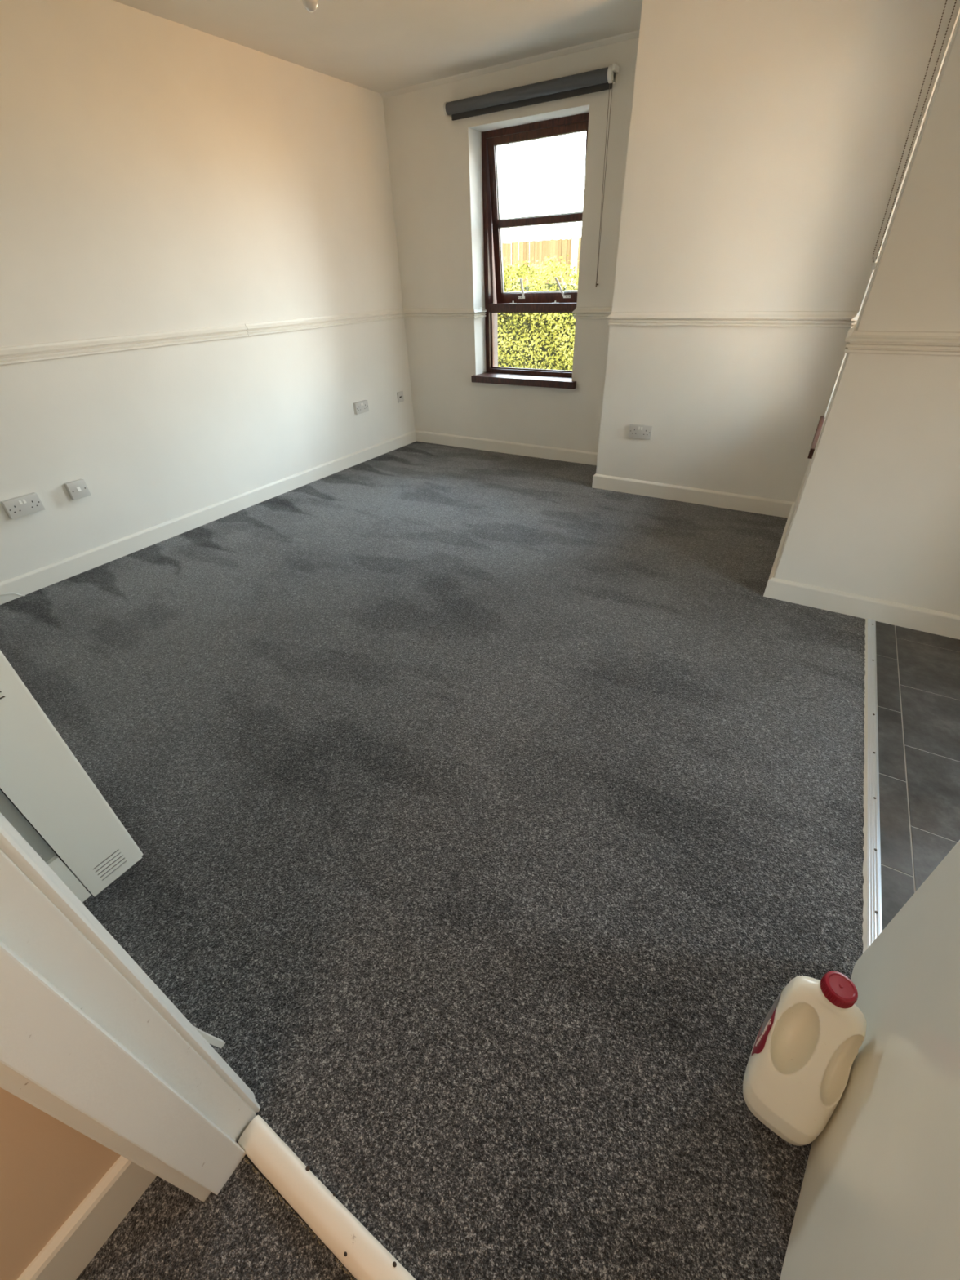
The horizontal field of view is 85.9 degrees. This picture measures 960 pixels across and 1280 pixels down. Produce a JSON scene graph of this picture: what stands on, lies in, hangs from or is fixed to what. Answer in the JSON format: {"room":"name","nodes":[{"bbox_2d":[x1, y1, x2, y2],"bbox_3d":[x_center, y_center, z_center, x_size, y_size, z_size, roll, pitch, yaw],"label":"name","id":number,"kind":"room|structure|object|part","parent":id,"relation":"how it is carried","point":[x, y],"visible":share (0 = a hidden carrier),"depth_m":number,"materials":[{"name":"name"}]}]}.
{"room":"empty living room","nodes":[
{"label":"empty living room","id":0,"kind":"room"},
{"bbox_2d":[0,1087,120,1279],"bbox_3d":[-1.037,0.315,-0.230,0.122,2.350,1.507,18,40,26],"label":"wall","id":1,"kind":"structure","parent":0,"point":[48,1167],"depth_m":0.72,"materials":[{"name":"paint"}]},
{"bbox_2d":[17,1155,156,1279],"bbox_3d":[-0.952,1.254,0.372,0.016,0.118,1.480,18,40,26],"label":"baseboard","id":2,"kind":"structure","parent":1,"relation":"attached to","point":[82,1236],"depth_m":0.81,"materials":[{"name":"white wood"}]},
{"bbox_2d":[0,0,414,582],"bbox_3d":[-2.195,-1.560,2.500,0.300,2.350,6.160,18,40,26],"label":"wall","id":3,"kind":"structure","parent":0,"point":[157,174],"depth_m":2.85,"materials":[{"name":"paint"}]},
{"bbox_2d":[0,492,44,519],"bbox_3d":[-2.262,-0.666,2.553,0.035,0.087,0.147,18,40,26],"label":"double socket","id":4,"kind":"object","parent":3,"relation":"attached to","point":[28,504],"visible":1,"depth_m":2.54,"materials":[{"name":"grey plastic"}]},
{"bbox_2d":[63,479,91,500],"bbox_3d":[-2.129,-0.797,2.728,0.035,0.087,0.087,18,40,26],"label":"wall switch","id":5,"kind":"object","parent":3,"relation":"attached to","point":[77,489],"visible":1,"depth_m":2.72,"materials":[{"name":"grey plastic"}]},
{"bbox_2d":[0,324,248,365],"bbox_3d":[-2.122,-1.341,2.414,0.022,0.069,2.478,18,40,26],"label":"trim","id":6,"kind":"structure","parent":3,"relation":"attached to","point":[68,348],"depth_m":2.69,"materials":[{"name":"white wood"}]},
{"bbox_2d":[0,430,416,604],"bbox_3d":[-1.676,-0.935,3.543,0.014,0.098,4.090,18,40,26],"label":"baseboard","id":7,"kind":"structure","parent":3,"relation":"attached to","point":[25,584],"depth_m":3.23,"materials":[{"name":"white wood"}]},
{"bbox_2d":[244,308,404,336],"bbox_3d":[-1.059,-2.373,3.826,0.022,0.069,1.609,18,40,26],"label":"trim","id":8,"kind":"structure","parent":3,"relation":"attached to","point":[306,323],"depth_m":3.70,"materials":[{"name":"white wood"}]},
{"bbox_2d":[352,400,368,414],"bbox_3d":[-0.979,-1.921,4.252,0.033,0.087,0.147,18,40,26],"label":"double socket","id":9,"kind":"object","parent":3,"relation":"attached to","point":[362,406],"visible":1,"depth_m":4.24,"materials":[{"name":"grey plastic"}]},
{"bbox_2d":[396,391,404,402],"bbox_3d":[-0.713,-2.183,4.627,0.012,0.087,0.080,18,40,26],"label":"socket","id":10,"kind":"object","parent":3,"relation":"attached to","point":[400,394],"visible":1,"depth_m":4.62,"materials":[{"name":"grey plastic"}]},
{"bbox_2d":[112,0,642,93],"bbox_3d":[-0.078,-1.901,0.656,5.350,0.200,6.160,18,40,26],"label":"ceiling","id":11,"kind":"structure","parent":0,"point":[380,46],"depth_m":2.71,"materials":[{"name":"paint"}]},
{"bbox_2d":[302,0,317,12],"bbox_3d":[-0.499,-2.012,1.383,0.090,0.429,0.090,18,40,26],"label":"pendant light","id":12,"kind":"object","parent":11,"relation":"hanging from","point":[311,6],"visible":1,"depth_m":1.49,"materials":[{"name":"white plastic"}]},
{"bbox_2d":[0,441,959,1279],"bbox_3d":[-0.066,0.131,2.131,5.200,0.120,6.160,18,40,26],"label":"floor","id":13,"kind":"structure","parent":0,"point":[489,815],"depth_m":1.44,"materials":[{"name":"grey carpet"}]},
{"bbox_2d":[0,592,25,595],"bbox_3d":[-2.365,-0.222,2.599,0.026,0.054,0.104,26,44,34],"label":"cable","id":14,"kind":"object","parent":13,"relation":"on","point":[6,593],"visible":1,"depth_m":2.59,"materials":[{"name":"white plastic"}]},
{"bbox_2d":[244,1154,355,1279],"bbox_3d":[-0.097,1.025,0.755,0.755,0.001,0.005,18,40,26],"label":"trim","id":15,"kind":"structure","parent":13,"relation":"on","point":[246,1155],"depth_m":0.88,"materials":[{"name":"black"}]},
{"bbox_2d":[244,1159,356,1279],"bbox_3d":[-0.105,1.024,0.755,0.737,0.002,0.007,18,40,26],"label":"fringe","id":16,"kind":"object","parent":13,"relation":"on","point":[256,1171],"visible":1,"depth_m":0.86,"materials":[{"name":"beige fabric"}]},
{"bbox_2d":[237,1115,416,1279],"bbox_3d":[-0.081,1.006,0.765,0.804,0.018,0.053,18,40,26],"label":"threshold strip","id":17,"kind":"object","parent":13,"relation":"on","point":[361,1253],"depth_m":0.85,"materials":[{"name":"white paint"}]},
{"bbox_2d":[742,970,866,1146],"bbox_3d":[0.562,0.721,0.892,0.132,0.300,0.176,24,43,32],"label":"milk jug","id":18,"kind":"object","parent":13,"relation":"on","point":[805,1049],"visible":1,"depth_m":0.88,"materials":[{"name":"plastic"}]},
{"bbox_2d":[759,986,785,1035],"bbox_3d":[0.538,0.683,0.948,0.083,0.097,0.010,-27,42,-31],"label":"label","id":19,"kind":"object","parent":18,"relation":"attached to","point":[774,1024],"depth_m":0.92,"materials":[{"name":"red"}]},
{"bbox_2d":[862,618,882,953],"bbox_3d":[1.058,0.532,1.391,0.040,0.007,2.472,18,40,26],"label":"floor strip","id":20,"kind":"object","parent":13,"relation":"on","point":[872,925],"visible":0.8,"depth_m":1.47,"materials":[{"name":"silver metal"}]},
{"bbox_2d":[382,37,639,452],"bbox_3d":[0.868,-2.515,3.698,3.945,2.350,0.360,18,40,26],"label":"wall","id":21,"kind":"structure","parent":0,"point":[435,159],"depth_m":3.81,"materials":[{"name":"paint"}]},
{"bbox_2d":[403,307,475,318],"bbox_3d":[-0.345,-2.675,4.219,0.726,0.069,0.022,18,40,26],"label":"trim","id":22,"kind":"structure","parent":21,"relation":"attached to","point":[445,313],"depth_m":4.21,"materials":[{"name":"white wood"}]},
{"bbox_2d":[473,306,486,318],"bbox_3d":[-0.001,-2.619,4.120,0.022,0.069,0.186,18,40,26],"label":"trim","id":23,"kind":"structure","parent":21,"relation":"attached to","point":[479,312],"depth_m":4.12,"materials":[{"name":"white wood"}]},
{"bbox_2d":[492,232,497,366],"bbox_3d":[0.471,-2.871,3.922,0.865,1.500,0.125,18,40,26],"label":"trim","id":24,"kind":"structure","parent":21,"relation":"attached to","point":[495,314],"depth_m":4.35,"materials":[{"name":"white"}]},
{"bbox_2d":[415,430,597,465],"bbox_3d":[0.235,-1.685,4.510,2.012,0.098,0.014,18,40,26],"label":"baseboard","id":25,"kind":"structure","parent":21,"relation":"attached to","point":[502,446],"depth_m":4.49,"materials":[{"name":"white wood"}]},
{"bbox_2d":[380,30,639,98],"bbox_3d":[0.164,-3.556,3.191,2.012,0.022,0.022,18,40,26],"label":"trim","id":26,"kind":"structure","parent":21,"relation":"attached to","point":[634,34],"depth_m":3.15,"materials":[{"name":"paint"}]},
{"bbox_2d":[471,112,589,389],"bbox_3d":[0.398,-2.770,3.823,0.925,1.547,0.382,18,40,26],"label":"window","id":27,"kind":"structure","parent":21,"relation":"in","point":[557,301],"depth_m":3.93,"materials":[{"name":"brown wood"}]},
{"bbox_3d":[0.376,-2.115,4.194,0.925,0.050,0.211,18,40,26],"label":"sill","id":28,"kind":"part","parent":27,"relation":"part of","materials":[{"name":"brown wood"}]},
{"bbox_3d":[0.441,-3.034,3.759,0.786,0.996,0.046,18,46,26],"label":"sash frame","id":29,"kind":"part","parent":27,"relation":"part of","materials":[{"name":"brown wood"}]},
{"bbox_2d":[443,63,618,287],"bbox_3d":[0.290,-2.986,3.462,1.164,1.037,0.091,18,40,26],"label":"roller blind","id":30,"kind":"object","parent":21,"relation":"attached to","point":[601,79],"visible":1,"depth_m":3.15,"materials":[{"name":"dark grey blind fabric"},{"name":"white plastic"},{"name":"metal"}]},
{"bbox_3d":[0.773,-2.820,3.228,0.020,0.945,0.034,18,40,26],"label":"pull cord","id":31,"kind":"part","parent":30,"relation":"part of","materials":[{"name":"white plastic"}]},
{"bbox_2d":[572,306,612,319],"bbox_3d":[0.864,-2.281,3.595,0.466,0.069,0.022,18,40,26],"label":"trim","id":32,"kind":"structure","parent":21,"relation":"attached to","point":[595,313],"depth_m":3.63,"materials":[{"name":"white wood"}]},
{"bbox_2d":[595,0,959,502],"bbox_3d":[1.628,-1.973,2.888,1.633,2.350,0.515,18,40,26],"label":"wall","id":33,"kind":"structure","parent":0,"point":[767,139],"depth_m":2.58,"materials":[{"name":"paint"}]},
{"bbox_2d":[628,423,652,439],"bbox_3d":[1.050,-1.365,3.379,0.147,0.084,0.014,18,40,26],"label":"double socket","id":34,"kind":"object","parent":33,"relation":"attached to","point":[637,431],"visible":1,"depth_m":3.38,"materials":[{"name":"grey plastic"}]},
{"bbox_2d":[591,474,795,518],"bbox_3d":[1.365,-0.971,3.435,1.287,0.098,0.014,18,40,26],"label":"baseboard","id":35,"kind":"structure","parent":33,"relation":"attached to","point":[777,508],"depth_m":3.40,"materials":[{"name":"white wood"}]},
{"bbox_2d":[606,311,857,327],"bbox_3d":[1.329,-1.784,2.862,1.294,0.069,0.022,18,40,26],"label":"trim","id":36,"kind":"structure","parent":33,"relation":"attached to","point":[722,318],"depth_m":2.81,"materials":[{"name":"white wood"}]},
{"bbox_2d":[773,7,959,615],"bbox_3d":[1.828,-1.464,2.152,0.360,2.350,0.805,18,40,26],"label":"wall","id":37,"kind":"structure","parent":0,"point":[958,12],"depth_m":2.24,"materials":[{"name":"paint"}]},
{"bbox_2d":[767,502,795,582],"bbox_3d":[1.626,-0.521,2.780,0.014,0.098,1.099,18,40,26],"label":"baseboard","id":38,"kind":"structure","parent":37,"relation":"attached to","point":[783,537],"depth_m":2.69,"materials":[{"name":"white wood"}]},
{"bbox_2d":[807,415,825,458],"bbox_3d":[1.749,-1.595,2.072,0.257,1.540,0.725,18,40,26],"label":"window","id":39,"kind":"structure","parent":37,"relation":"in","point":[822,418],"depth_m":2.46,"materials":[{"name":"brown wood"}]},
{"bbox_2d":[844,323,856,351],"bbox_3d":[1.399,-1.147,1.953,0.022,0.069,0.368,18,40,26],"label":"trim","id":40,"kind":"structure","parent":37,"relation":"attached to","point":[850,331],"depth_m":1.91,"materials":[{"name":"white wood"}]},
{"bbox_2d":[850,312,860,328],"bbox_3d":[1.889,-1.531,2.473,0.186,0.069,0.022,18,40,26],"label":"trim","id":41,"kind":"structure","parent":37,"relation":"attached to","point":[855,318],"depth_m":2.50,"materials":[{"name":"white wood"}]},
{"bbox_2d":[763,577,959,639],"bbox_3d":[2.012,-0.030,2.062,1.579,0.098,0.014,18,40,26],"label":"baseboard","id":42,"kind":"structure","parent":37,"relation":"attached to","point":[931,621],"depth_m":2.23,"materials":[{"name":"white wood"}]},
{"bbox_2d":[844,330,959,355],"bbox_3d":[1.597,-0.966,1.685,0.696,0.069,0.022,18,40,26],"label":"trim","id":43,"kind":"structure","parent":37,"relation":"attached to","point":[875,342],"depth_m":1.76,"materials":[{"name":"white wood"}]},
{"bbox_2d":[870,0,956,273],"bbox_3d":[1.589,-1.957,1.874,0.079,1.009,0.850,18,40,26],"label":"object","id":44,"kind":"object","parent":37,"relation":"attached to","point":[873,264],"visible":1,"depth_m":1.67,"materials":[{"name":"grey"}]},
{"bbox_3d":[-0.735,-0.128,0.385,4.850,2.350,0.103,18,40,26],"label":"wall","id":45,"kind":"structure","parent":0,"visible":0},
{"bbox_2d":[0,649,142,904],"bbox_3d":[-1.238,0.224,1.232,0.742,0.672,0.186,18,40,26],"label":"heater","id":46,"kind":"object","parent":45,"relation":"attached to","point":[46,795],"visible":0.81,"depth_m":1.10,"materials":[{"name":"white metal"}]},
{"bbox_3d":[-1.274,0.193,1.145,0.718,0.495,0.060,18,40,26],"label":"panel","id":47,"kind":"part","parent":46,"relation":"part of","materials":[{"name":"grey metal"}]},
{"bbox_3d":[-1.221,0.208,1.253,0.742,0.672,0.122,18,40,26],"label":"casing","id":48,"kind":"part","parent":46,"relation":"part of","materials":[{"name":"white metal"}]},
{"bbox_2d":[0,1062,210,1201],"bbox_3d":[-0.523,0.083,0.292,0.066,2.100,0.018,18,40,26],"label":"trim","id":49,"kind":"structure","parent":45,"relation":"attached to","point":[11,1081],"depth_m":0.63,"materials":[{"name":"white wood"}]},
{"bbox_2d":[0,940,245,1195],"bbox_3d":[-0.494,0.095,0.334,0.070,2.030,0.061,18,40,26],"label":"trim","id":50,"kind":"structure","parent":45,"relation":"attached to","point":[46,1037],"depth_m":0.61,"materials":[{"name":"white wood"}]},
{"bbox_2d":[0,850,256,1142],"bbox_3d":[-0.495,0.067,0.347,0.042,2.060,0.103,18,40,26],"label":"trim","id":51,"kind":"structure","parent":45,"relation":"attached to","point":[31,926],"depth_m":0.61,"materials":[{"name":"white wood"}]},
{"bbox_2d":[0,812,260,1113],"bbox_3d":[-0.474,0.017,0.383,0.067,2.100,0.019,18,40,26],"label":"trim","id":52,"kind":"structure","parent":45,"relation":"attached to","point":[13,846],"depth_m":0.61,"materials":[{"name":"white wood"}]},
{"bbox_2d":[192,1025,225,1048],"bbox_3d":[-0.537,0.293,0.650,0.011,1.255,0.036,18,40,26],"label":"cable trunking","id":53,"kind":"object","parent":45,"relation":"attached to","point":[212,1040],"visible":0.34,"depth_m":0.99,"materials":[{"name":"white plastic"}]},
{"bbox_2d":[779,840,959,1279],"bbox_3d":[0.512,0.100,0.311,0.094,1.972,0.857,25,43,33],"label":"door","id":54,"kind":"structure","parent":45,"relation":"in","point":[879,1198],"depth_m":0.69,"materials":[{"name":"white wood"}]},
{"label":"outside","id":55,"kind":"structure","parent":0,"visible":0},
{"bbox_3d":[1.930,-6.442,11.625,24.000,0.200,15.640,18,40,26],"label":"ground","id":56,"kind":"structure","parent":55,"visible":0},
{"bbox_2d":[497,254,579,370],"bbox_3d":[0.654,-4.087,6.768,5.838,1.606,1.082,18,40,26],"label":"hedge","id":57,"kind":"object","parent":56,"relation":"on","point":[531,340],"visible":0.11,"depth_m":6.53,"materials":[{"name":"green plant"}]},
{"bbox_2d":[502,237,581,285],"bbox_3d":[-0.259,-7.918,11.961,6.046,1.980,0.083,18,40,26],"label":"fence","id":58,"kind":"object","parent":56,"relation":"on","point":[520,251],"visible":0.09,"depth_m":10.73,"materials":[{"name":"yellow wood"}]},
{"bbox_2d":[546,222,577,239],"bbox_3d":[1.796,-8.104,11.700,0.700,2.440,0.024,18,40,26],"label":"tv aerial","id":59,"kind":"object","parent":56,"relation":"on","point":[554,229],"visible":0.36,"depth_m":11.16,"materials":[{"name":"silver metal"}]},
{"bbox_2d":[569,238,578,284],"bbox_3d":[1.888,-7.031,10.603,0.100,1.940,0.100,18,40,26],"label":"fence post","id":60,"kind":"object","parent":56,"relation":"on","point":[575,241],"visible":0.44,"depth_m":10.14,"materials":[{"name":"grey wood"}]}
]}

